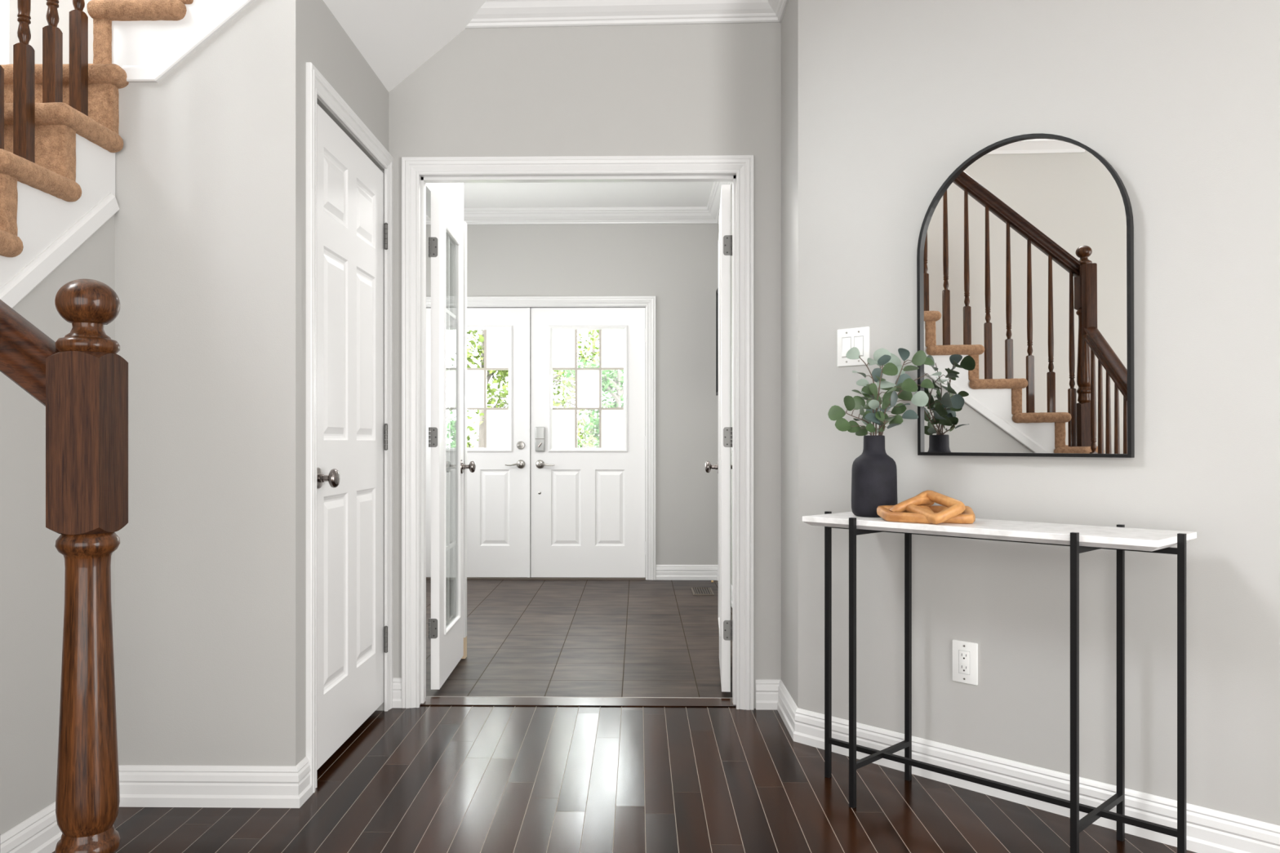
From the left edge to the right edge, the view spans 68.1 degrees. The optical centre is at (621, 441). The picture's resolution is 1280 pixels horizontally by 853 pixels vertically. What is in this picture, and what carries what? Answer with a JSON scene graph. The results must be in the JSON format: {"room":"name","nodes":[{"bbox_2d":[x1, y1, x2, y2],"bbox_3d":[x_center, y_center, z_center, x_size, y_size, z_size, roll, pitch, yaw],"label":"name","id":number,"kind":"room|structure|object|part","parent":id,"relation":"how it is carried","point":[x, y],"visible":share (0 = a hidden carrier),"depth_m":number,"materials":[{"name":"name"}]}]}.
{"room":"entrance hallway","nodes":[
{"label":"entrance hallway","id":0,"kind":"room"},
{"bbox_2d":[0,0,8,64],"bbox_3d":[-2.508,-1.598,0.116,0.120,5.250,7.145,0,0,1],"label":"wall","id":1,"kind":"structure","parent":0,"point":[4,4],"depth_m":3.66,"materials":[{"name":"grey paint"}]},
{"bbox_2d":[0,214,114,835],"bbox_3d":[-1.494,0.140,2.106,0.100,1.775,1.340,0,0,1],"label":"wall","id":2,"kind":"structure","parent":0,"point":[32,568],"depth_m":2.30,"materials":[{"name":"grey paint"}]},
{"bbox_2d":[0,756,311,852],"bbox_3d":[-1.178,0.971,2.097,0.532,0.112,1.313,0,0,1],"label":"baseboard","id":3,"kind":"structure","parent":2,"relation":"attached to","point":[140,785],"depth_m":2.66,"materials":[{"name":"white"}]},
{"bbox_2d":[114,0,307,765],"bbox_3d":[-1.175,-0.156,2.721,0.515,2.366,0.100,0,0,1],"label":"wall","id":4,"kind":"structure","parent":0,"point":[210,221],"depth_m":2.67,"materials":[{"name":"grey paint"}]},
{"bbox_2d":[307,0,388,711],"bbox_3d":[-0.959,-0.176,3.215,0.100,2.406,0.895,0,0,1],"label":"wall","id":5,"kind":"structure","parent":0,"point":[331,50],"depth_m":3.14,"materials":[{"name":"grey paint"}]},
{"bbox_2d":[306,62,393,794],"bbox_3d":[-0.900,-0.037,3.206,0.019,2.127,0.915,0,0,1],"label":"trim","id":6,"kind":"structure","parent":5,"relation":"attached to","point":[317,86],"depth_m":2.80,"materials":[{"name":"white wood"}]},
{"bbox_2d":[316,103,387,770],"bbox_3d":[-0.898,-0.013,3.201,0.100,2.012,0.807,0,0,1],"label":"door","id":7,"kind":"structure","parent":5,"relation":"in","point":[350,224],"depth_m":3.16,"materials":[{"name":"white wood"}]},
{"bbox_3d":[-0.883,0.112,2.858,0.057,0.058,0.058,0,0,1],"label":"knob","id":8,"kind":"part","parent":7,"relation":"part of","materials":[{"name":"grey metal"}]},
{"bbox_2d":[8,0,781,708],"bbox_3d":[-0.911,-1.598,3.721,3.248,5.250,0.120,0,0,1],"label":"wall","id":9,"kind":"structure","parent":0,"point":[707,89],"depth_m":3.65,"materials":[{"name":"grey paint"}]},
{"bbox_2d":[392,677,401,707],"bbox_3d":[-0.866,0.971,3.652,0.037,0.112,0.017,0,0,1],"label":"baseboard","id":10,"kind":"structure","parent":9,"relation":"attached to","point":[397,682],"depth_m":3.65,"materials":[{"name":"white"}]},
{"bbox_2d":[401,155,754,710],"bbox_3d":[-0.171,-0.034,3.638,1.354,2.122,0.021,0,0,1],"label":"doorway","id":11,"kind":"structure","parent":9,"relation":"in","point":[743,166],"depth_m":3.63,"materials":[{"name":"white wood"}]},
{"bbox_2d":[419,173,736,704],"bbox_3d":[-0.170,-0.011,3.709,1.263,2.076,0.122,0,0,1],"label":"door frame","id":12,"kind":"structure","parent":9,"relation":"attached to","point":[424,180],"depth_m":3.68,"materials":[{"name":"white wood"}]},
{"bbox_2d":[419,697,736,706],"bbox_3d":[-0.170,1.035,3.721,1.247,0.024,0.112,0,0,1],"label":"door threshold","id":13,"kind":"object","parent":9,"relation":"attached to","point":[436,701],"depth_m":3.71,"materials":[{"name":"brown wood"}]},
{"bbox_2d":[426,696,732,697],"bbox_3d":[-0.169,1.024,3.783,1.227,0.006,0.010,0,0,1],"label":"trim","id":14,"kind":"structure","parent":9,"relation":"attached to","point":[426,696],"depth_m":3.78,"materials":[{"name":"silver metal"}]},
{"bbox_2d":[465,0,788,28],"bbox_3d":[1.225,-1.659,2.618,4.380,0.135,0.874,0,0,37],"label":"crown molding","id":15,"kind":"structure","parent":9,"relation":"attached to","point":[493,14],"depth_m":3.61,"materials":[{"name":"white"}]},
{"bbox_2d":[705,184,732,692],"bbox_3d":[0.459,-0.012,4.090,0.165,2.030,0.610,0,0,1],"label":"door","id":16,"kind":"structure","parent":9,"relation":"in","point":[723,466],"depth_m":3.79,"materials":[{"name":"white wood"}]},
{"bbox_3d":[0.410,0.118,4.337,0.057,0.054,0.054,0,0,1],"label":"knob","id":17,"kind":"part","parent":16,"relation":"part of","materials":[{"name":"grey metal"}]},
{"bbox_3d":[0.443,-0.012,4.091,0.035,2.030,0.605,0,0,5],"label":"frame","id":18,"kind":"part","parent":16,"relation":"part of","materials":[{"name":"white wood"}]},
{"bbox_2d":[323,0,486,92],"bbox_3d":[-0.642,-1.608,3.159,0.635,0.601,0.995,0,0,1],"label":"ceiling","id":19,"kind":"structure","parent":0,"point":[395,37],"depth_m":3.39,"materials":[{"name":"white paint"}]},
{"bbox_2d":[426,182,463,221],"bbox_3d":[-0.842,-1.376,4.228,0.108,0.674,0.895,0,0,1],"label":"wall","id":20,"kind":"structure","parent":0,"point":[454,192],"depth_m":4.38,"materials":[{"name":"white paint"}]},
{"bbox_2d":[428,186,475,689],"bbox_3d":[-0.762,-0.012,4.127,0.165,2.030,0.610,0,0,1],"label":"door","id":21,"kind":"structure","parent":20,"relation":"in","point":[446,637],"depth_m":4.04,"materials":[{"name":"white wood"}]},
{"bbox_3d":[-0.756,-0.012,4.128,0.035,2.030,0.605,0,0,0],"label":"frame","id":22,"kind":"part","parent":21,"relation":"part of","materials":[{"name":"white wood"}]},
{"bbox_3d":[-0.704,0.118,4.369,0.057,0.054,0.054,0,0,1],"label":"knob","id":23,"kind":"part","parent":21,"relation":"part of","materials":[{"name":"grey metal"}]},
{"bbox_2d":[463,221,466,637],"bbox_3d":[-0.773,-0.055,4.490,0.068,1.964,0.048,0,0,1],"label":"trim","id":24,"kind":"structure","parent":20,"relation":"attached to","point":[464,222],"depth_m":4.46,"materials":[{"name":"white wood"}]},
{"bbox_2d":[426,182,732,225],"bbox_3d":[-0.608,-1.663,5.404,2.595,0.106,3.255,0,0,1],"label":"crown molding","id":25,"kind":"structure","parent":20,"relation":"attached to","point":[709,214],"depth_m":6.96,"materials":[{"name":"white"}]},
{"bbox_2d":[426,223,718,579],"bbox_3d":[-0.551,-0.343,7.101,2.850,2.740,0.140,0,0,1],"label":"wall","id":26,"kind":"structure","parent":0,"point":[677,264],"depth_m":7.02,"materials":[{"name":"grey paint"}]},
{"bbox_2d":[426,307,530,577],"bbox_3d":[-1.115,0.010,7.067,0.864,2.010,0.094,0,0,1],"label":"door","id":27,"kind":"structure","parent":26,"relation":"in","point":[499,487],"depth_m":7.07,"materials":[{"name":"white wood"}]},
{"bbox_3d":[-1.111,-0.392,7.088,0.543,0.893,0.004,0,0,1],"label":"glass","id":28,"kind":"part","parent":27,"relation":"part of","materials":[{"name":"clear glass"}]},
{"bbox_3d":[-0.794,0.172,7.040,0.146,0.066,0.050,0,0,1],"label":"lever handle","id":29,"kind":"part","parent":27,"relation":"part of","materials":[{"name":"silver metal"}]},
{"bbox_2d":[426,577,647,580],"bbox_3d":[-0.681,1.024,7.106,1.750,0.014,0.135,0,0,1],"label":"sill","id":30,"kind":"structure","parent":26,"relation":"attached to","point":[427,578],"depth_m":7.04,"materials":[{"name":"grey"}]},
{"bbox_2d":[426,296,655,580],"bbox_3d":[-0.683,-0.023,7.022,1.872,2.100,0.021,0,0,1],"label":"door frame","id":31,"kind":"structure","parent":26,"relation":"in","point":[648,301],"depth_m":7.00,"materials":[{"name":"white wood"}]},
{"bbox_2d":[530,307,645,577],"bbox_3d":[-0.247,0.010,7.052,0.864,2.010,0.094,0,0,1],"label":"door","id":32,"kind":"structure","parent":26,"relation":"in","point":[588,505],"depth_m":7.06,"materials":[{"name":"white wood"}]},
{"bbox_3d":[-0.570,0.172,7.036,0.146,0.066,0.050,0,0,1],"label":"lever handle","id":33,"kind":"part","parent":32,"relation":"part of","materials":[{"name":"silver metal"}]},
{"bbox_3d":[-0.251,-0.392,7.074,0.543,0.893,0.004,0,0,1],"label":"glass","id":34,"kind":"part","parent":32,"relation":"part of","materials":[{"name":"clear glass"}]},
{"bbox_2d":[426,579,732,697],"bbox_3d":[-0.580,1.031,5.442,2.850,0.001,3.538,0,0,1],"label":"floor","id":35,"kind":"structure","parent":0,"point":[526,637],"depth_m":4.94,"materials":[{"name":"tile"}]},
{"bbox_2d":[461,635,466,658],"bbox_3d":[-0.773,0.977,4.490,0.068,0.100,0.048,0,0,1],"label":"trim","id":36,"kind":"structure","parent":35,"relation":"on","point":[464,655],"depth_m":4.47,"materials":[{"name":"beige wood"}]},
{"bbox_2d":[690,587,714,595],"bbox_3d":[0.551,1.027,6.481,0.140,0.008,0.300,0,0,1],"label":"floor vent","id":37,"kind":"object","parent":35,"relation":"in","point":[695,591],"visible":1,"depth_m":6.45,"materials":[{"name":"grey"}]},
{"bbox_2d":[463,182,714,208],"bbox_3d":[-0.579,-1.763,5.493,2.850,0.100,3.435,0,0,1],"label":"ceiling","id":38,"kind":"structure","parent":0,"point":[571,194],"depth_m":6.60,"materials":[{"name":"white paint"}]},
{"bbox_2d":[52,705,1196,852],"bbox_3d":[0.201,1.027,0.028,5.600,0.001,7.262,0,0,1],"label":"floor","id":39,"kind":"structure","parent":0,"point":[424,779],"depth_m":2.69,"materials":[{"name":"brown wood"}]},
{"bbox_2d":[0,0,254,308],"bbox_3d":[-1.478,-0.390,2.021,1.881,2.838,3.294,0,0,1],"label":"staircase","id":40,"kind":"structure","parent":39,"relation":"on","point":[50,206],"depth_m":2.55,"materials":[{"name":"brown carpet"}]},
{"bbox_2d":[0,0,88,163],"bbox_3d":[-1.485,-0.948,2.003,0.082,2.080,1.367,0,0,1],"label":"stair railing","id":41,"kind":"object","parent":40,"relation":"on","point":[24,55],"visible":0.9,"depth_m":2.44,"materials":[{"name":"brown wood"}]},
{"bbox_2d":[0,279,128,852],"bbox_3d":[-1.077,-0.030,1.369,0.699,1.756,0.082,0,0,1],"label":"stair railing","id":42,"kind":"object","parent":40,"relation":"on","point":[80,378],"visible":1,"depth_m":1.33,"materials":[{"name":"brown wood"}]},
{"bbox_3d":[-1.097,-0.310,1.369,0.588,0.543,0.065,0,0,1],"label":"handrail","id":43,"kind":"part","parent":42,"relation":"part of","materials":[{"name":"brown wood"}]},
{"bbox_3d":[-0.769,0.399,1.364,0.082,0.546,0.082,0,0,1],"label":"newel post","id":44,"kind":"part","parent":42,"relation":"part of","materials":[{"name":"brown wood"}]},
{"bbox_2d":[802,511,1196,852],"bbox_3d":[0.967,0.621,2.548,0.321,0.812,0.981,0,0,-44],"label":"console table","id":45,"kind":"object","parent":39,"relation":"on","point":[1080,538],"visible":0.98,"depth_m":2.43,"materials":[{"name":"black metal"}]},
{"bbox_3d":[0.631,0.621,2.896,0.015,0.812,0.015,0,0,-44],"label":"leg","id":46,"kind":"part","parent":45,"relation":"part of","materials":[{"name":"black metal"}]},
{"bbox_3d":[0.648,0.621,2.658,0.015,0.812,0.015,0,0,-44],"label":"leg","id":47,"kind":"part","parent":45,"relation":"part of","materials":[{"name":"black metal"}]},
{"bbox_3d":[0.758,0.257,2.764,0.291,0.015,0.015,0,0,-44],"label":"rail","id":48,"kind":"part","parent":45,"relation":"part of","materials":[{"name":"black metal"}]},
{"bbox_2d":[851,435,897,517],"bbox_3d":[0.745,0.102,2.793,0.132,0.238,0.132,0,0,1],"label":"vase","id":49,"kind":"object","parent":45,"relation":"on","point":[873,473],"visible":0.92,"depth_m":2.74,"materials":[{"name":"black ceramic"}]},
{"bbox_2d":[827,395,871,435],"bbox_3d":[0.675,-0.048,2.802,0.123,0.173,0.092,0,0,26],"label":"stem","id":50,"kind":"object","parent":49,"relation":"in","point":[836,413],"visible":0.94,"depth_m":2.79,"materials":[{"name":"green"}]},
{"bbox_3d":[0.701,-0.028,2.786,0.080,0.135,0.034,0,0,-10],"label":"stem","id":51,"kind":"part","parent":50,"relation":"part of","materials":[{"name":"brown"}]},
{"bbox_2d":[845,346,877,435],"bbox_3d":[0.718,-0.120,2.784,0.101,0.318,0.075,0,0,-8],"label":"stem","id":52,"kind":"object","parent":49,"relation":"in","point":[854,353],"visible":0.8,"depth_m":2.79,"materials":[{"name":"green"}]},
{"bbox_3d":[0.723,-0.107,2.788,0.046,0.292,0.024,0,0,-16],"label":"stem","id":53,"kind":"part","parent":52,"relation":"part of","materials":[{"name":"brown"}]},
{"bbox_2d":[861,355,897,435],"bbox_3d":[0.747,-0.105,2.765,0.113,0.289,0.093,0,0,22],"label":"stem","id":54,"kind":"object","parent":49,"relation":"in","point":[889,369],"visible":0.91,"depth_m":2.76,"materials":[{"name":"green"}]},
{"bbox_3d":[0.752,-0.094,2.772,0.021,0.266,0.069,0,0,-33],"label":"stem","id":55,"kind":"part","parent":54,"relation":"part of","materials":[{"name":"brown"}]},
{"bbox_2d":[862,410,902,435],"bbox_3d":[0.751,-0.025,2.757,0.089,0.129,0.126,0,0,-34],"label":"stem","id":56,"kind":"object","parent":49,"relation":"in","point":[875,418],"visible":0.98,"depth_m":2.76,"materials":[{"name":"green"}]},
{"bbox_3d":[0.763,-0.016,2.770,0.045,0.110,0.051,0,0,34],"label":"stem","id":57,"kind":"part","parent":56,"relation":"part of","materials":[{"name":"brown"}]},
{"bbox_2d":[866,348,918,432],"bbox_3d":[0.810,-0.123,2.850,0.167,0.325,0.142,0,0,-31],"label":"stem","id":58,"kind":"object","parent":49,"relation":"in","point":[904,395],"visible":0.59,"depth_m":2.88,"materials":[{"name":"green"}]},
{"bbox_3d":[0.806,-0.098,2.845,0.074,0.274,0.144,0,0,19],"label":"stem","id":59,"kind":"part","parent":58,"relation":"part of","materials":[{"name":"brown"}]},
{"bbox_2d":[879,347,933,435],"bbox_3d":[0.827,-0.116,2.766,0.162,0.311,0.098,0,0,19],"label":"stem","id":60,"kind":"object","parent":49,"relation":"in","point":[919,358],"visible":0.82,"depth_m":2.77,"materials":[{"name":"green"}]},
{"bbox_3d":[0.813,-0.102,2.772,0.131,0.282,0.032,0,0,9],"label":"stem","id":61,"kind":"part","parent":60,"relation":"part of","materials":[{"name":"brown"}]},
{"bbox_2d":[878,371,941,435],"bbox_3d":[0.847,-0.084,2.830,0.198,0.246,0.107,0,0,1],"label":"stem","id":62,"kind":"object","parent":49,"relation":"in","point":[920,398],"visible":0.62,"depth_m":2.81,"materials":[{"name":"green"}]},
{"bbox_3d":[0.868,0.621,2.870,0.015,0.812,0.015,0,0,-44],"label":"leg","id":63,"kind":"part","parent":45,"relation":"part of","materials":[{"name":"black metal"}]},
{"bbox_2d":[876,489,975,524],"bbox_3d":[0.839,0.179,2.591,0.243,0.084,0.188,0,0,1],"label":"chain","id":64,"kind":"object","parent":45,"relation":"on","point":[919,508],"visible":1,"depth_m":2.57,"materials":[{"name":"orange wood"}]},
{"bbox_3d":[0.967,0.257,2.548,0.683,0.014,0.683,0,0,1],"label":"rail","id":65,"kind":"part","parent":45,"relation":"part of","materials":[{"name":"black metal"}]},
{"bbox_3d":[1.065,0.621,2.226,0.015,0.812,0.015,0,0,-44],"label":"leg","id":66,"kind":"part","parent":45,"relation":"part of","materials":[{"name":"black metal"}]},
{"bbox_3d":[1.175,0.257,2.333,0.291,0.015,0.015,0,0,-44],"label":"rail","id":67,"kind":"part","parent":45,"relation":"part of","materials":[{"name":"black metal"}]},
{"bbox_3d":[1.285,0.621,2.439,0.015,0.812,0.015,0,0,-44],"label":"leg","id":68,"kind":"part","parent":45,"relation":"part of","materials":[{"name":"black metal"}]},
{"bbox_3d":[1.302,0.621,2.201,0.015,0.812,0.015,0,0,-44],"label":"leg","id":69,"kind":"part","parent":45,"relation":"part of","materials":[{"name":"black metal"}]},
{"bbox_2d":[718,187,732,585],"bbox_3d":[0.751,-0.343,5.380,0.125,2.740,3.255,0,0,1],"label":"wall","id":70,"kind":"structure","parent":0,"point":[731,188],"depth_m":6.08,"materials":[{"name":"grey paint"}]},
{"bbox_2d":[656,564,732,607],"bbox_3d":[0.459,0.971,5.503,0.464,0.112,3.020,0,0,1],"label":"baseboard","id":71,"kind":"structure","parent":70,"relation":"attached to","point":[664,572],"depth_m":7.00,"materials":[{"name":"white wood"}]},
{"bbox_2d":[715,287,718,395],"bbox_3d":[0.696,-0.713,6.629,0.028,0.760,0.520,0,0,1],"label":"picture","id":72,"kind":"object","parent":70,"relation":"attached to","point":[717,291],"visible":0.2,"depth_m":6.87,"materials":[{"name":"black metal"}]},
{"bbox_2d":[781,0,798,707],"bbox_3d":[0.658,-0.343,3.440,0.100,2.740,0.388,0,0,1],"label":"wall","id":73,"kind":"structure","parent":0,"point":[789,22],"depth_m":3.44,"materials":[{"name":"grey paint"}]},
{"bbox_2d":[798,0,1279,826],"bbox_3d":[1.759,-0.343,2.138,0.120,2.740,3.200,0,0,-44],"label":"wall","id":74,"kind":"structure","parent":0,"point":[1180,98],"depth_m":2.60,"materials":[{"name":"grey paint"}]},
{"bbox_2d":[837,326,869,366],"bbox_3d":[0.753,-0.307,3.086,0.012,0.123,0.120,0,0,-44],"label":"light switch","id":75,"kind":"object","parent":74,"relation":"attached to","point":[858,337],"visible":0.89,"depth_m":3.08,"materials":[{"name":"white plastic"}]},
{"bbox_2d":[952,640,977,685],"bbox_3d":[1.019,0.657,2.812,0.009,0.124,0.079,0,0,-44],"label":"wall outlet","id":76,"kind":"object","parent":74,"relation":"attached to","point":[965,654],"visible":1,"depth_m":2.81,"materials":[{"name":"white plastic"}]},
{"bbox_2d":[959,650,969,674],"bbox_3d":[1.017,0.657,2.811,0.004,0.067,0.033,0,0,-44],"label":"receptacle","id":77,"kind":"object","parent":76,"relation":"attached to","point":[964,655],"depth_m":2.81,"materials":[{"name":"white plastic"}]},
{"bbox_2d":[755,679,1279,852],"bbox_3d":[1.561,0.971,2.265,0.269,0.112,3.450,0,0,-39],"label":"baseboard","id":78,"kind":"structure","parent":74,"relation":"attached to","point":[1208,830],"depth_m":2.67,"materials":[{"name":"white"}]},
{"bbox_2d":[916,133,1134,457],"bbox_3d":[1.118,-0.408,2.678,0.033,0.902,0.604,0,0,-44],"label":"wall mirror","id":79,"kind":"object","parent":74,"relation":"attached to","point":[1025,251],"visible":1,"depth_m":2.65,"materials":[{"name":"black mirror"}]},
{"label":"outside","id":80,"kind":"structure","parent":0,"visible":0},
{"label":"ground","id":81,"kind":"structure","parent":80,"visible":0},
{"bbox_2d":[445,329,591,447],"bbox_3d":[-1.477,-0.366,9.970,2.406,3.388,1.489,0,0,1],"label":"tree","id":82,"kind":"object","parent":81,"relation":"on","point":[502,374],"visible":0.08,"depth_m":9.93,"materials":[{"name":"green plant"}]},
{"bbox_2d":[445,329,599,445],"bbox_3d":[-1.333,-0.715,12.260,2.325,4.095,2.277,0,0,35],"label":"tree","id":83,"kind":"object","parent":81,"relation":"on","point":[593,340],"visible":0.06,"depth_m":12.47,"materials":[{"name":"green plant"}]},
{"bbox_2d":[502,329,623,448],"bbox_3d":[-0.437,-0.876,14.968,3.264,4.408,2.512,0,0,1],"label":"tree","id":84,"kind":"object","parent":81,"relation":"on","point":[589,334],"visible":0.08,"depth_m":14.69,"materials":[{"name":"green plant"}]},
{"bbox_2d":[577,439,599,448],"bbox_3d":[-0.337,0.605,8.999,0.957,1.443,0.778,0,0,1],"label":"tree","id":85,"kind":"object","parent":81,"relation":"on","point":[595,445],"visible":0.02,"depth_m":8.89,"materials":[{"name":"green plant"}]},
{"bbox_2d":[558,355,623,444],"bbox_3d":[-0.058,0.232,9.661,1.179,2.190,0.969,0,0,1],"label":"tree","id":86,"kind":"object","parent":81,"relation":"on","point":[607,375],"visible":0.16,"depth_m":9.68,"materials":[{"name":"green plant"}]}
]}

